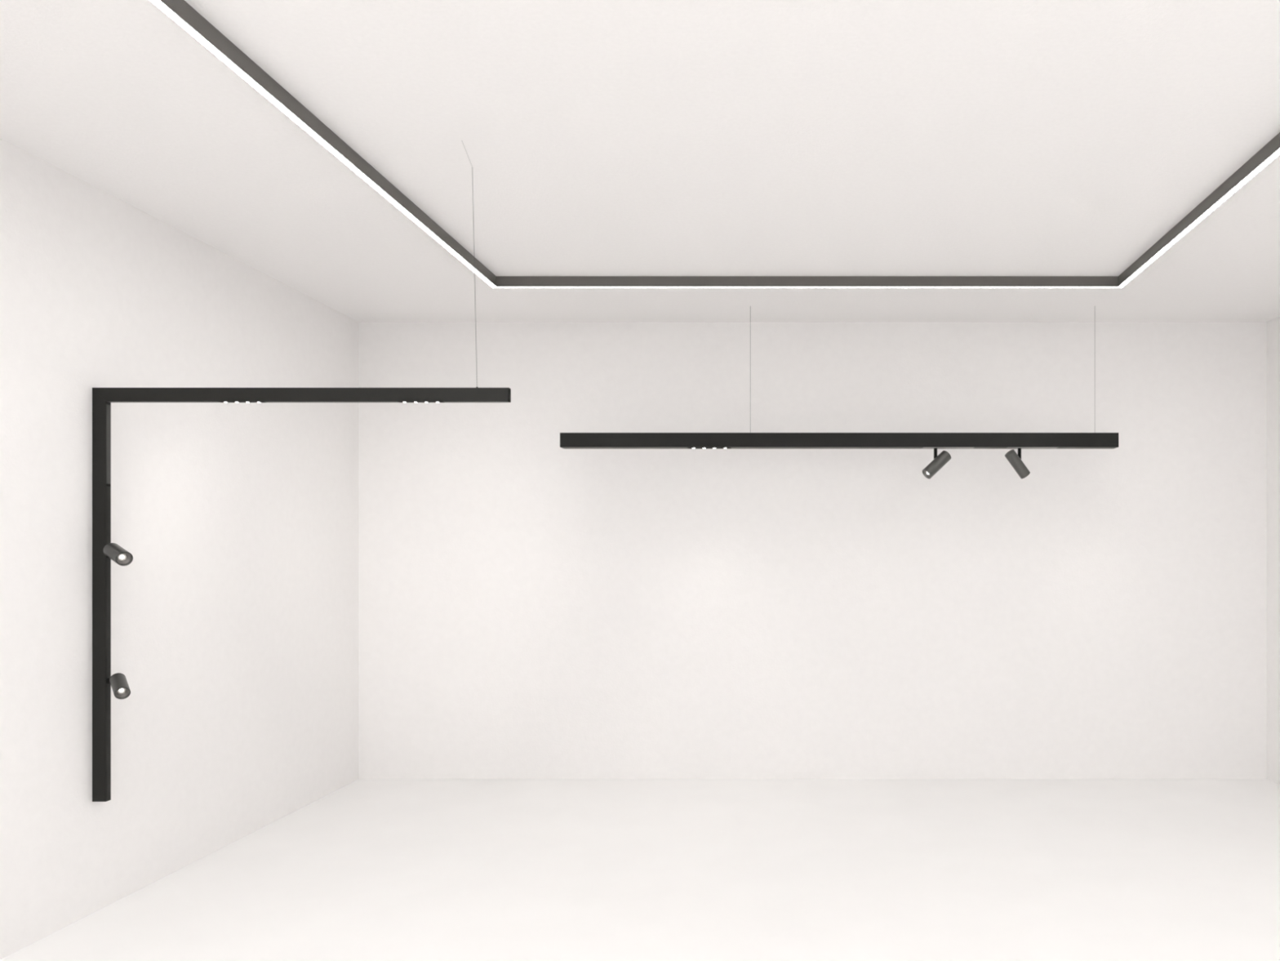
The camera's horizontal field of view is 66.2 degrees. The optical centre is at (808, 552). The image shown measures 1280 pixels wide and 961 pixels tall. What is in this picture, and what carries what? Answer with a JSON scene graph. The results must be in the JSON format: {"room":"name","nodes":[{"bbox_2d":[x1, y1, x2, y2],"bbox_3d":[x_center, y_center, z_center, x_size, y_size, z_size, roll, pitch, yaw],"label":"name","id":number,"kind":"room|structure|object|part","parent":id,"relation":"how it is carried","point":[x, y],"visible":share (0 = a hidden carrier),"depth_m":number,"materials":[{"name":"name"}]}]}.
{"room":"empty showroom","nodes":[
{"label":"empty showroom","id":0,"kind":"room"},
{"bbox_2d":[0,138,358,959],"bbox_3d":[-3.013,-0.013,2.053,0.120,3.000,8.506,0,0,0],"label":"wall","id":1,"kind":"structure","parent":0,"point":[234,611],"depth_m":4.34,"materials":[{"name":"white paint"}]},
{"bbox_2d":[92,142,511,801],"bbox_3d":[-2.095,-0.243,3.768,1.717,2.539,0.485,0,0,0],"label":"wall lamp","id":2,"kind":"object","parent":1,"relation":"attached to","point":[102,397],"depth_m":3.96,"materials":[{"name":"metal"}]},
{"bbox_3d":[-2.817,0.007,3.902,0.220,0.093,0.061,0,0,36],"label":"track spotlight","id":3,"kind":"part","parent":2,"relation":"part of","materials":[{"name":"black metal"}]},
{"bbox_3d":[-2.809,0.539,3.910,0.056,0.096,0.224,0,0,-44],"label":"track spotlight","id":4,"kind":"part","parent":2,"relation":"part of","materials":[{"name":"black metal"}]},
{"bbox_3d":[-2.096,-0.651,3.974,1.715,0.057,0.028,0,0,0],"label":"horizontal arm","id":5,"kind":"part","parent":2,"relation":"part of"},
{"bbox_2d":[0,0,1279,321],"bbox_3d":[0.029,-1.573,3.013,6.204,0.120,6.826,0,0,0],"label":"ceiling","id":6,"kind":"structure","parent":0,"point":[598,137],"depth_m":3.50,"materials":[{"name":"white paint"}]},
{"bbox_2d":[148,0,1279,288],"bbox_3d":[-0.007,-1.484,2.446,3.468,0.057,5.693,0,0,0],"label":"track","id":7,"kind":"object","parent":6,"relation":"attached to","point":[180,11],"visible":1,"depth_m":4.59,"materials":[{"name":"grey metal"}]},
{"bbox_2d":[150,0,495,288],"bbox_3d":[-1.725,-1.458,2.445,0.025,0.004,5.690,0,0,0],"label":"diffuser","id":8,"kind":"object","parent":7,"relation":"attached to","point":[166,6],"depth_m":3.27,"materials":[{"name":"white plastic"}]},
{"bbox_2d":[493,286,808,288],"bbox_3d":[-0.869,-1.458,5.277,1.737,0.004,0.025,0,0,0],"label":"diffuser","id":9,"kind":"object","parent":7,"relation":"attached to","point":[494,286],"depth_m":5.28,"materials":[{"name":"white plastic"}]},
{"bbox_2d":[808,286,1120,288],"bbox_3d":[0.862,-1.458,5.277,1.723,0.004,0.025,0,0,0],"label":"diffuser","id":10,"kind":"object","parent":7,"relation":"attached to","point":[809,286],"depth_m":5.28,"materials":[{"name":"white plastic"}]},
{"bbox_2d":[1119,148,1279,288],"bbox_3d":[1.712,-1.458,2.445,0.025,0.004,5.690,0,0,0],"label":"diffuser","id":11,"kind":"object","parent":7,"relation":"attached to","point":[1273,153],"depth_m":4.13,"materials":[{"name":"white plastic"}]},
{"bbox_2d":[560,306,1118,478],"bbox_3d":[0.188,-0.981,5.875,3.403,1.064,0.143,0,0,0],"label":"lamp","id":12,"kind":"object","parent":6,"relation":"hanging from","point":[1095,440],"depth_m":5.85,"materials":[{"name":"metal"}]},
{"bbox_3d":[0.780,-0.603,5.896,0.021,0.075,0.021,0,0,0],"label":"mounting stem","id":13,"kind":"part","parent":12,"relation":"part of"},
{"bbox_3d":[0.784,-0.545,5.875,0.190,0.191,0.071,0,0,-24],"label":"track spotlight","id":14,"kind":"part","parent":12,"relation":"part of","materials":[{"name":"black metal"}]},
{"bbox_3d":[1.279,-0.546,5.881,0.165,0.188,0.067,0,0,-19],"label":"track spotlight","id":15,"kind":"part","parent":12,"relation":"part of","materials":[{"name":"black metal"}]},
{"bbox_3d":[1.295,-0.606,5.896,0.021,0.070,0.021,0,0,0],"label":"mounting stem","id":16,"kind":"part","parent":12,"relation":"part of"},
{"bbox_2d":[0,778,1279,960],"bbox_3d":[0.029,1.547,2.113,6.204,0.120,8.626,0,0,0],"label":"floor","id":17,"kind":"structure","parent":0,"point":[368,869],"depth_m":4.43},
{"bbox_2d":[358,321,1266,778],"bbox_3d":[0.029,-0.013,6.366,6.204,3.000,0.120,0,0,0],"label":"wall","id":18,"kind":"structure","parent":0,"point":[531,606],"depth_m":6.31,"materials":[{"name":"white paint"}]},
{"bbox_2d":[1266,315,1279,785],"bbox_3d":[3.071,-0.013,2.053,0.120,3.000,8.506,0,0,0],"label":"wall","id":19,"kind":"structure","parent":0,"point":[1273,325],"depth_m":6.22,"materials":[{"name":"white paint"}]}
]}

